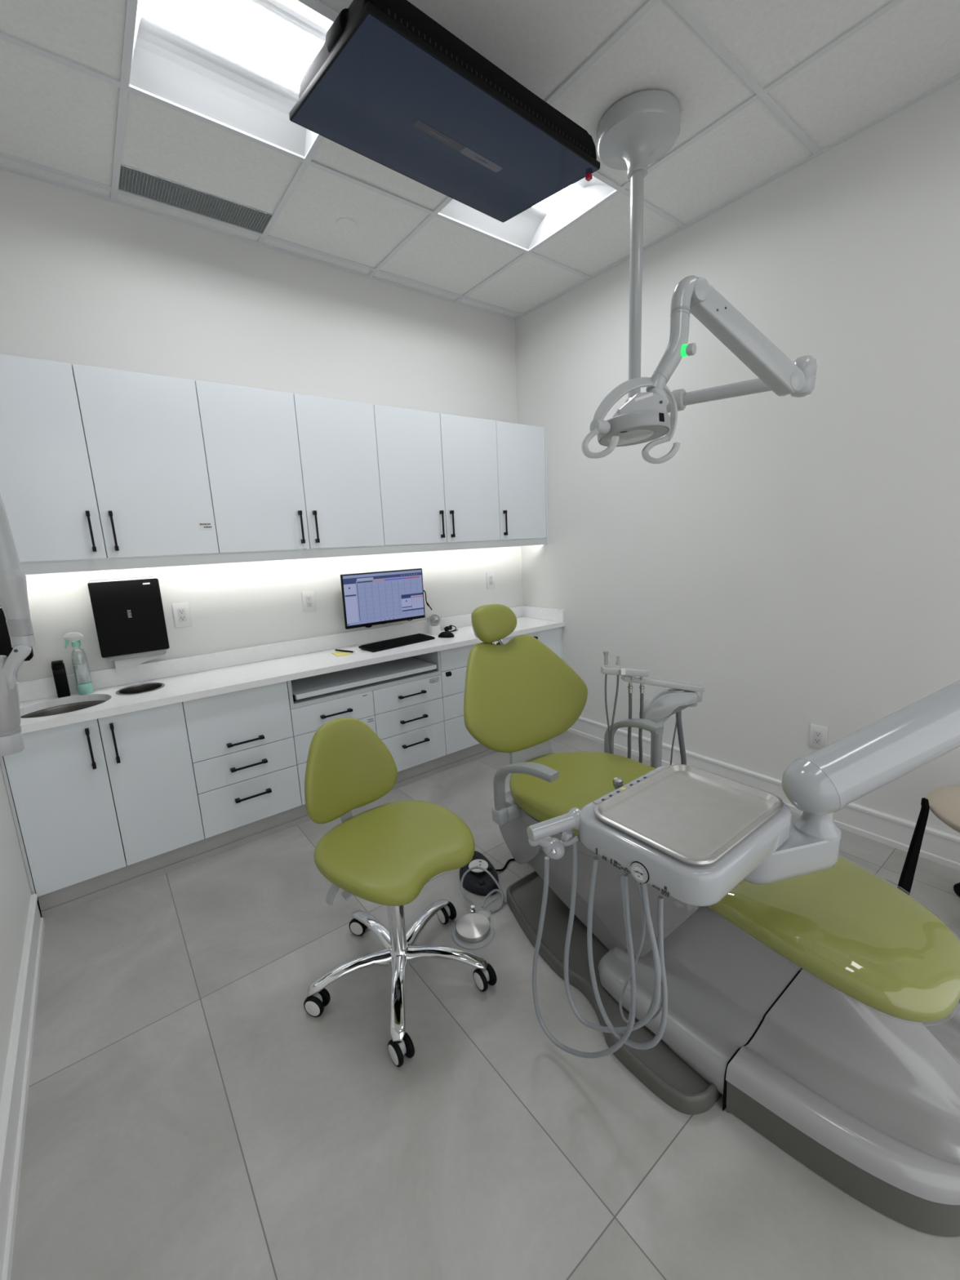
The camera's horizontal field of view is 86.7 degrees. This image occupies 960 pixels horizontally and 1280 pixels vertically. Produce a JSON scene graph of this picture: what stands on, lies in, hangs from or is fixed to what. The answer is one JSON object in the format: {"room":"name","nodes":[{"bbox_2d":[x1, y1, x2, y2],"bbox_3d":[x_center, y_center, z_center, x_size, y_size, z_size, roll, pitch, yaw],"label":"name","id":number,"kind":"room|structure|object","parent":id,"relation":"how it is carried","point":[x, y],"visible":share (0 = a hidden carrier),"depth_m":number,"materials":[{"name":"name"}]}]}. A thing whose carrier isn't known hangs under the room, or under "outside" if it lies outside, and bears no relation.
{"room":"dental clinic","nodes":[
{"label":"dental clinic","id":0,"kind":"room"},
{"bbox_2d":[0,764,33,1103],"bbox_3d":[-0.996,-0.120,0.604,0.100,2.970,3.750,-11,14,-37],"label":"wall","id":1,"kind":"structure","parent":0,"point":[15,892],"depth_m":1.68,"materials":[{"name":"white paint"}]},
{"bbox_2d":[0,494,35,756],"bbox_3d":[-1.082,-0.145,1.014,0.259,0.811,0.120,-11,14,-37],"label":"xray arm","id":2,"kind":"object","parent":1,"relation":"attached to","point":[14,602],"visible":1,"depth_m":1.08},
{"bbox_2d":[0,893,44,1279],"bbox_3d":[-0.752,1.286,0.742,0.020,0.140,3.310,-11,14,-37],"label":"baseboard","id":3,"kind":"structure","parent":1,"relation":"attached to","point":[15,1094],"depth_m":1.34,"materials":[{"name":"white paint"}]},
{"bbox_2d":[75,680,93,695],"bbox_3d":[-1.810,0.221,2.332,0.058,0.050,0.058,-11,14,-37],"label":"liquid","id":4,"kind":"object","parent":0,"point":[84,687],"depth_m":2.31,"materials":[{"name":"teal liquid"}]},
{"bbox_2d":[0,169,522,682],"bbox_3d":[-0.927,-0.605,3.049,3.268,2.970,0.100,-11,14,-37],"label":"wall","id":5,"kind":"structure","parent":0,"point":[86,280],"depth_m":2.63,"materials":[{"name":"white paint"}]},
{"bbox_2d":[0,605,13,657],"bbox_3d":[-2.021,-0.048,2.149,0.095,0.282,0.100,-11,14,-37],"label":"dispenser","id":6,"kind":"object","parent":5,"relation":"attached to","point":[6,648],"visible":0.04,"depth_m":2.12,"materials":[{"name":"black plastic"}]},
{"bbox_2d":[0,354,218,562],"bbox_3d":[-1.673,-0.730,2.168,0.878,0.756,0.325,-11,14,-37],"label":"upper cabinet","id":7,"kind":"object","parent":5,"relation":"attached to","point":[96,463],"visible":0.99,"depth_m":2.09,"materials":[{"name":"grey laminate"}]},
{"bbox_2d":[200,523,211,528],"bbox_3d":[-1.266,-0.528,2.347,0.047,0.020,0.001,-11,14,-37],"label":"print","id":8,"kind":"object","parent":7,"relation":"attached to","point":[202,525],"depth_m":2.35,"materials":[{"name":"grey"}]},
{"bbox_2d":[20,537,546,574],"bbox_3d":[-0.727,-0.489,2.813,3.064,0.048,0.046,-11,14,-37],"label":"rail","id":9,"kind":"object","parent":7,"relation":"attached to","point":[86,565],"visible":1,"depth_m":2.47,"materials":[{"name":"grey laminate"}]},
{"bbox_2d":[87,576,169,671],"bbox_3d":[-1.660,-0.077,2.420,0.270,0.429,0.113,-11,14,-37],"label":"dispenser","id":10,"kind":"object","parent":5,"relation":"attached to","point":[129,617],"visible":1,"depth_m":2.37,"materials":[{"name":"black plastic"}]},
{"bbox_2d":[106,650,166,661],"bbox_3d":[-1.656,0.071,2.457,0.236,0.016,0.072,-11,14,-37],"label":"tray","id":11,"kind":"object","parent":10,"relation":"on","point":[154,654],"depth_m":2.44,"materials":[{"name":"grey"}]},
{"bbox_2d":[114,652,168,671],"bbox_3d":[-1.633,0.104,2.460,0.215,0.055,0.023,-11,14,-37],"label":"paper towel","id":12,"kind":"object","parent":10,"relation":"hanging from","point":[126,662],"depth_m":2.43,"materials":[{"name":"white paper"}]},
{"bbox_2d":[171,602,191,627],"bbox_3d":[-1.518,-0.127,2.591,0.076,0.122,0.008,-11,14,-37],"label":"power outlet","id":13,"kind":"object","parent":5,"relation":"attached to","point":[181,611],"visible":1,"depth_m":2.59,"materials":[{"name":"white plastic"}]},
{"bbox_2d":[177,608,186,622],"bbox_3d":[-1.517,-0.127,2.590,0.034,0.068,0.002,-11,14,-37],"label":"receptacle","id":14,"kind":"object","parent":13,"relation":"attached to","point":[181,612],"depth_m":2.59,"materials":[{"name":"grey plastic"}]},
{"bbox_2d":[195,380,384,553],"bbox_3d":[-0.985,-0.863,2.687,0.866,0.756,0.325,-11,14,-37],"label":"upper cabinet","id":15,"kind":"object","parent":5,"relation":"attached to","point":[286,471],"visible":0.98,"depth_m":2.54,"materials":[{"name":"grey laminate"}]},
{"bbox_2d":[301,590,316,612],"bbox_3d":[-1.002,-0.225,2.981,0.076,0.122,0.008,-11,14,-37],"label":"power outlet","id":16,"kind":"object","parent":5,"relation":"attached to","point":[308,602],"visible":1,"depth_m":2.98,"materials":[{"name":"white plastic"}]},
{"bbox_2d":[305,595,312,607],"bbox_3d":[-1.001,-0.225,2.979,0.034,0.068,0.002,-11,14,-37],"label":"receptacle","id":17,"kind":"object","parent":16,"relation":"attached to","point":[308,599],"depth_m":2.98,"materials":[{"name":"grey plastic"}]},
{"bbox_2d":[340,568,425,629],"bbox_3d":[-0.621,-0.263,3.198,0.549,0.338,0.129,-11,14,-37],"label":"computer monitor","id":18,"kind":"object","parent":5,"relation":"attached to","point":[370,599],"visible":1,"depth_m":3.13,"materials":[{"name":"black plastic"}]},
{"bbox_2d":[423,590,431,609],"bbox_3d":[-0.355,-0.263,3.373,0.016,0.142,0.090,6,14,37],"label":"cable","id":19,"kind":"object","parent":18,"relation":"attached to","point":[427,603],"visible":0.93,"depth_m":3.37,"materials":[{"name":"black plastic"}]},
{"bbox_2d":[373,404,500,545],"bbox_3d":[-0.303,-0.995,3.203,0.866,0.756,0.325,-11,14,-37],"label":"upper cabinet","id":20,"kind":"object","parent":5,"relation":"attached to","point":[438,472],"visible":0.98,"depth_m":3.06,"materials":[{"name":"grey laminate"}]},
{"bbox_2d":[486,572,494,589],"bbox_3d":[0.081,-0.444,3.798,0.076,0.122,0.008,-11,14,-37],"label":"power outlet","id":21,"kind":"object","parent":5,"relation":"attached to","point":[490,575],"visible":1,"depth_m":3.79,"materials":[{"name":"white plastic"}]},
{"bbox_2d":[488,575,493,585],"bbox_3d":[0.083,-0.444,3.796,0.034,0.068,0.002,-11,14,-37],"label":"receptacle","id":22,"kind":"object","parent":21,"relation":"attached to","point":[491,577],"depth_m":3.79,"materials":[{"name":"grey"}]},
{"bbox_2d":[495,421,548,544],"bbox_3d":[0.220,-1.073,3.601,0.456,0.804,0.325,-11,14,-37],"label":"upper cabinet","id":23,"kind":"object","parent":5,"relation":"attached to","point":[522,449],"visible":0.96,"depth_m":3.48,"materials":[{"name":"grey laminate"}]},
{"bbox_2d":[0,0,959,317],"bbox_3d":[0.188,-1.817,1.260,3.068,0.001,3.751,-11,14,-37],"label":"ceiling","id":24,"kind":"structure","parent":0,"point":[53,114],"depth_m":1.85,"materials":[{"name":"tile"}]},
{"bbox_2d":[118,163,271,233],"bbox_3d":[-1.258,-1.968,2.267,0.603,0.036,0.181,-11,14,-37],"label":"ceiling vent","id":25,"kind":"object","parent":24,"relation":"in","point":[131,180],"visible":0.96,"depth_m":2.25,"materials":[{"name":"grey metal"}]},
{"bbox_2d":[128,0,333,156],"bbox_3d":[-0.754,-1.886,1.621,0.586,0.078,0.586,-11,14,-37],"label":"ceiling light","id":26,"kind":"object","parent":24,"relation":"attached to","point":[230,63],"visible":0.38,"depth_m":1.67,"materials":[{"name":"grey plastic"}]},
{"bbox_2d":[142,0,322,92],"bbox_3d":[-0.755,-1.916,1.616,0.526,0.010,0.216,-11,14,-37],"label":"diffuser","id":27,"kind":"object","parent":26,"relation":"attached to","point":[233,31],"depth_m":1.61,"materials":[{"name":"white plastic"}]},
{"bbox_2d":[336,217,355,230],"bbox_3d":[-0.648,-2.015,2.463,0.092,0.006,0.092,-11,14,-37],"label":"ceiling cover","id":28,"kind":"structure","parent":24,"relation":"attached to","point":[344,223],"depth_m":2.46,"materials":[{"name":"plastic"}]},
{"bbox_2d":[288,0,599,222],"bbox_3d":[-0.089,-1.740,1.668,0.923,0.270,0.502,-12,14,-39],"label":"screen","id":29,"kind":"object","parent":24,"relation":"hanging from","point":[388,84],"visible":1,"depth_m":1.56,"materials":[{"name":"black plastic"}]},
{"bbox_2d":[0,0,959,320],"bbox_3d":[0.192,-1.814,1.256,3.068,0.010,3.763,-11,14,-37],"label":"grid","id":30,"kind":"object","parent":24,"relation":"attached to","point":[681,6],"depth_m":2.02,"materials":[{"name":"white metal"}]},
{"bbox_2d":[439,176,615,249],"bbox_3d":[0.208,-2.073,2.348,0.586,0.078,0.586,-11,14,-37],"label":"ceiling light","id":31,"kind":"object","parent":24,"relation":"attached to","point":[528,228],"visible":0.44,"depth_m":2.52,"materials":[{"name":"grey plastic"}]},
{"bbox_2d":[533,185,580,213],"bbox_3d":[0.206,-2.102,2.342,0.526,0.010,0.216,-11,14,-37],"label":"diffuser","id":32,"kind":"object","parent":31,"relation":"attached to","point":[558,202],"depth_m":2.47,"materials":[{"name":"white plastic"}]},
{"bbox_2d":[581,89,817,463],"bbox_3d":[0.558,-1.237,1.700,1.002,1.326,0.798,-11,14,-37],"label":"light","id":33,"kind":"object","parent":24,"relation":"hanging from","point":[641,128],"visible":1,"depth_m":1.61,"materials":[{"name":"grey plastic"}]},
{"bbox_2d":[648,386,669,404],"bbox_3d":[0.526,-0.720,1.509,0.068,0.067,0.051,-11,14,-37],"label":"socket","id":34,"kind":"object","parent":33,"relation":"attached to","point":[660,391],"depth_m":1.48,"materials":[{"name":"grey plastic"}]},
{"bbox_2d":[664,388,686,413],"bbox_3d":[0.740,-0.960,2.064,0.172,0.082,0.082,5,14,35],"label":"socket","id":35,"kind":"object","parent":33,"relation":"attached to","point":[680,395],"depth_m":2.00,"materials":[{"name":"grey plastic"}]},
{"bbox_2d":[10,730,959,1279],"bbox_3d":[1.238,1.283,0.665,7.068,0.001,6.750,-11,14,-37],"label":"floor","id":36,"kind":"structure","parent":0,"point":[188,1117],"depth_m":1.29,"materials":[{"name":"tile"}]},
{"bbox_2d":[0,702,204,897],"bbox_3d":[-1.678,0.628,2.305,0.619,0.684,0.449,-11,14,-37],"label":"base cabinet","id":37,"kind":"object","parent":36,"relation":"on","point":[87,806],"visible":0.73,"depth_m":2.13,"materials":[{"name":"grey laminate"}]},
{"bbox_2d":[182,681,301,838],"bbox_3d":[-1.252,0.546,2.626,0.459,0.684,0.449,-11,14,-37],"label":"base cabinet","id":38,"kind":"object","parent":36,"relation":"on","point":[242,746],"visible":0.91,"depth_m":2.46,"materials":[{"name":"grey laminate"}]},
{"bbox_2d":[37,743,496,918],"bbox_3d":[-0.596,0.852,2.984,3.064,0.110,0.025,-11,14,-37],"label":"toe kick","id":39,"kind":"object","parent":36,"relation":"on","point":[51,904],"visible":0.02,"depth_m":2.42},
{"bbox_2d":[286,650,445,804],"bbox_3d":[-0.709,0.441,3.036,0.916,0.684,0.449,-11,14,-37],"label":"base cabinet","id":40,"kind":"object","parent":36,"relation":"on","point":[400,700],"visible":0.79,"depth_m":2.94,"materials":[{"name":"grey laminate"}]},
{"bbox_2d":[19,616,564,733],"bbox_3d":[-0.729,0.089,2.964,3.066,0.032,0.449,-11,14,-37],"label":"countertop","id":41,"kind":"structure","parent":40,"relation":"on","point":[197,685],"depth_m":2.51,"materials":[{"name":"stone"}]},
{"bbox_2d":[51,659,70,697],"bbox_3d":[-1.863,0.179,2.258,0.044,0.164,0.116,-11,14,-37],"label":"faucet","id":42,"kind":"object","parent":41,"relation":"on","point":[58,667],"visible":1,"depth_m":2.27,"materials":[{"name":"black metal"}]},
{"bbox_2d":[20,700,105,741],"bbox_3d":[-1.768,0.380,2.185,0.346,0.144,0.309,-11,14,-37],"label":"sink basin","id":43,"kind":"object","parent":41,"relation":"in","point":[64,708],"visible":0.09,"depth_m":2.28,"materials":[{"name":"silver metal"}]},
{"bbox_2d":[62,631,93,695],"bbox_3d":[-1.820,0.106,2.305,0.073,0.285,0.058,-11,14,-37],"label":"spray bottle","id":44,"kind":"object","parent":41,"relation":"on","point":[84,684],"visible":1,"depth_m":2.30,"materials":[{"name":"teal plastic"}]},
{"bbox_2d":[115,682,164,695],"bbox_3d":[-1.573,0.363,2.396,0.193,0.284,0.193,-11,14,-37],"label":"chute","id":45,"kind":"object","parent":41,"relation":"in","point":[150,686],"visible":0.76,"depth_m":2.43,"materials":[{"name":"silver metal"}]},
{"bbox_2d":[17,605,564,702],"bbox_3d":[-0.732,0.031,2.953,3.066,0.087,0.447,-11,14,-37],"label":"upstand","id":46,"kind":"object","parent":41,"relation":"on","point":[41,688],"visible":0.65,"depth_m":2.80,"materials":[{"name":"stone"}]},
{"bbox_2d":[331,651,351,656],"bbox_3d":[-0.802,0.079,2.940,0.078,0.004,0.115,-10,13,-32],"label":"sticky note pad","id":47,"kind":"object","parent":41,"relation":"on","point":[338,653],"visible":0.86,"depth_m":2.93,"materials":[{"name":"yellow paper"}]},
{"bbox_2d":[333,648,355,653],"bbox_3d":[-0.795,0.063,2.974,0.191,0.012,0.017,5,13,33],"label":"pen","id":48,"kind":"object","parent":41,"relation":"on","point":[337,650],"visible":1,"depth_m":2.97,"materials":[{"name":"black plastic"}]},
{"bbox_2d":[358,633,435,652],"bbox_3d":[-0.508,0.013,3.151,0.156,0.026,0.470,8,16,44],"label":"keyboard","id":49,"kind":"object","parent":41,"relation":"on","point":[418,637],"visible":1,"depth_m":3.11,"materials":[{"name":"black plastic"}]},
{"bbox_2d":[426,613,441,635],"bbox_3d":[-0.306,-0.110,3.431,0.094,0.140,0.076,-5,11,-10],"label":"speaker","id":50,"kind":"object","parent":41,"relation":"on","point":[433,620],"visible":0.99,"depth_m":3.40},
{"bbox_2d":[429,624,440,635],"bbox_3d":[-0.305,-0.069,3.439,0.076,0.058,0.076,-11,14,-37],"label":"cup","id":51,"kind":"object","parent":50,"relation":"on","point":[434,629],"depth_m":3.41,"materials":[{"name":"white plastic"}]},
{"bbox_2d":[438,631,454,637],"bbox_3d":[-0.221,-0.038,3.316,0.108,0.035,0.066,1,12,16],"label":"computer mouse","id":52,"kind":"object","parent":41,"relation":"on","point":[443,634],"visible":1,"depth_m":3.29,"materials":[{"name":"black plastic"}]},
{"bbox_2d":[444,625,457,631],"bbox_3d":[-0.196,-0.081,3.517,0.048,0.040,0.144,3,13,28],"label":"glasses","id":53,"kind":"object","parent":41,"relation":"on","point":[450,627],"visible":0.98,"depth_m":3.51,"materials":[{"name":"black plastic"}]},
{"bbox_2d":[290,657,436,699],"bbox_3d":[-0.709,0.204,2.975,0.848,0.027,0.368,-11,14,-37],"label":"shelf","id":54,"kind":"object","parent":40,"relation":"attached to","point":[317,686],"depth_m":2.90,"materials":[{"name":"white laminate"}]},
{"bbox_2d":[303,717,497,1066],"bbox_3d":[-0.297,0.722,1.665,0.598,0.848,0.599,8,15,43],"label":"stool","id":55,"kind":"object","parent":36,"relation":"on","point":[385,854],"visible":1,"depth_m":1.67,"materials":[{"name":"green leather"}]},
{"bbox_2d":[452,866,506,949],"bbox_3d":[0.002,1.034,1.987,0.190,0.085,0.355,-1,11,9],"label":"rheostat pedal","id":56,"kind":"object","parent":36,"relation":"on","point":[473,931],"visible":1,"depth_m":1.90,"materials":[{"name":"grey metal"}]},
{"bbox_2d":[440,633,528,755],"bbox_3d":[-0.058,0.314,3.528,0.735,0.684,0.449,-11,14,-37],"label":"base cabinet","id":57,"kind":"object","parent":36,"relation":"on","point":[457,737],"visible":0.15,"depth_m":3.21,"materials":[{"name":"grey laminate"}]},
{"bbox_2d":[459,850,515,896],"bbox_3d":[0.101,1.001,2.200,0.402,0.060,0.266,0,11,14],"label":"foot pedal","id":58,"kind":"object","parent":36,"relation":"on","point":[477,881],"visible":0.73,"depth_m":2.17,"materials":[{"name":"black plastic"}]},
{"bbox_2d":[528,626,562,659],"bbox_3d":[0.365,0.233,3.847,0.333,0.684,0.449,-11,14,-37],"label":"base cabinet","id":59,"kind":"object","parent":36,"relation":"on","point":[552,638],"visible":0.1,"depth_m":3.68,"materials":[{"name":"grey laminate"}]},
{"bbox_2d":[463,604,663,1047],"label":"dental chair","id":60,"kind":"object","parent":36,"relation":"on","point":[520,695],"depth_m":2.00,"materials":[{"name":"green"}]},
{"bbox_2d":[600,651,704,768],"bbox_3d":[0.773,0.501,2.282,0.421,0.949,0.269,-11,14,-37],"label":"dental assistant unit","id":61,"kind":"object","parent":36,"relation":"on","point":[662,704],"visible":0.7,"depth_m":2.24,"materials":[{"name":"grey"}]},
{"bbox_2d":[526,680,959,1058],"bbox_3d":[0.884,0.570,1.347,1.549,1.165,0.452,-5,11,-13],"label":"dental delivery unit","id":62,"kind":"object","parent":36,"relation":"on","point":[820,784],"visible":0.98,"depth_m":1.18,"materials":[{"name":"grey plastic"}]},
{"bbox_2d":[561,829,574,841],"bbox_3d":[0.216,0.480,1.247,0.030,0.034,0.034,-2,11,2],"label":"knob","id":63,"kind":"object","parent":62,"relation":"on","point":[568,835],"depth_m":1.23,"materials":[{"name":"grey plastic"}]},
{"bbox_2d":[595,848,630,875],"bbox_3d":[0.294,0.492,1.129,0.001,0.021,0.093,-11,14,-37],"label":"print","id":64,"kind":"object","parent":62,"relation":"attached to","point":[603,857],"depth_m":1.12},
{"bbox_2d":[652,884,669,897],"bbox_3d":[0.368,0.506,1.035,0.001,0.021,0.039,-11,14,-37],"label":"print","id":65,"kind":"object","parent":62,"relation":"attached to","point":[665,888],"depth_m":1.03},
{"bbox_2d":[593,764,783,866],"bbox_3d":[0.492,0.395,1.203,0.392,0.015,0.292,-11,14,-37],"label":"tray","id":66,"kind":"object","parent":62,"relation":"on","point":[694,815],"visible":1,"depth_m":1.19,"materials":[{"name":"metal"}]},
{"bbox_2d":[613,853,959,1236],"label":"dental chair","id":67,"kind":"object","parent":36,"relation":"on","point":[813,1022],"depth_m":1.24,"materials":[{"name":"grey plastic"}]},
{"bbox_2d":[897,784,959,897],"bbox_3d":[1.857,0.794,1.733,0.589,0.489,0.487,-6,12,-17],"label":"stool","id":68,"kind":"object","parent":36,"relation":"on","point":[944,802],"visible":0.84,"depth_m":1.80,"materials":[{"name":"beige plastic"}]},
{"bbox_2d":[515,79,959,836],"bbox_3d":[1.502,-0.604,2.491,0.100,2.970,3.750,-11,14,-37],"label":"wall","id":69,"kind":"structure","parent":0,"point":[795,562],"depth_m":2.42,"materials":[{"name":"white paint"}]},
{"bbox_2d":[566,716,959,871],"bbox_3d":[1.652,0.820,2.557,0.020,0.140,3.310,-11,14,-37],"label":"baseboard","id":70,"kind":"structure","parent":69,"relation":"attached to","point":[938,846],"depth_m":2.44,"materials":[{"name":"white paint"}]},
{"bbox_2d":[808,723,827,749],"bbox_3d":[1.649,0.476,2.482,0.008,0.122,0.076,-11,14,-37],"label":"power outlet","id":71,"kind":"object","parent":69,"relation":"attached to","point":[818,735],"visible":0.93,"depth_m":2.48,"materials":[{"name":"white plastic"}]},
{"bbox_2d":[813,730,822,745],"bbox_3d":[1.647,0.476,2.481,0.002,0.068,0.034,-11,14,-37],"label":"receptacle","id":72,"kind":"object","parent":71,"relation":"attached to","point":[817,735],"depth_m":2.48,"materials":[{"name":"grey plastic"}]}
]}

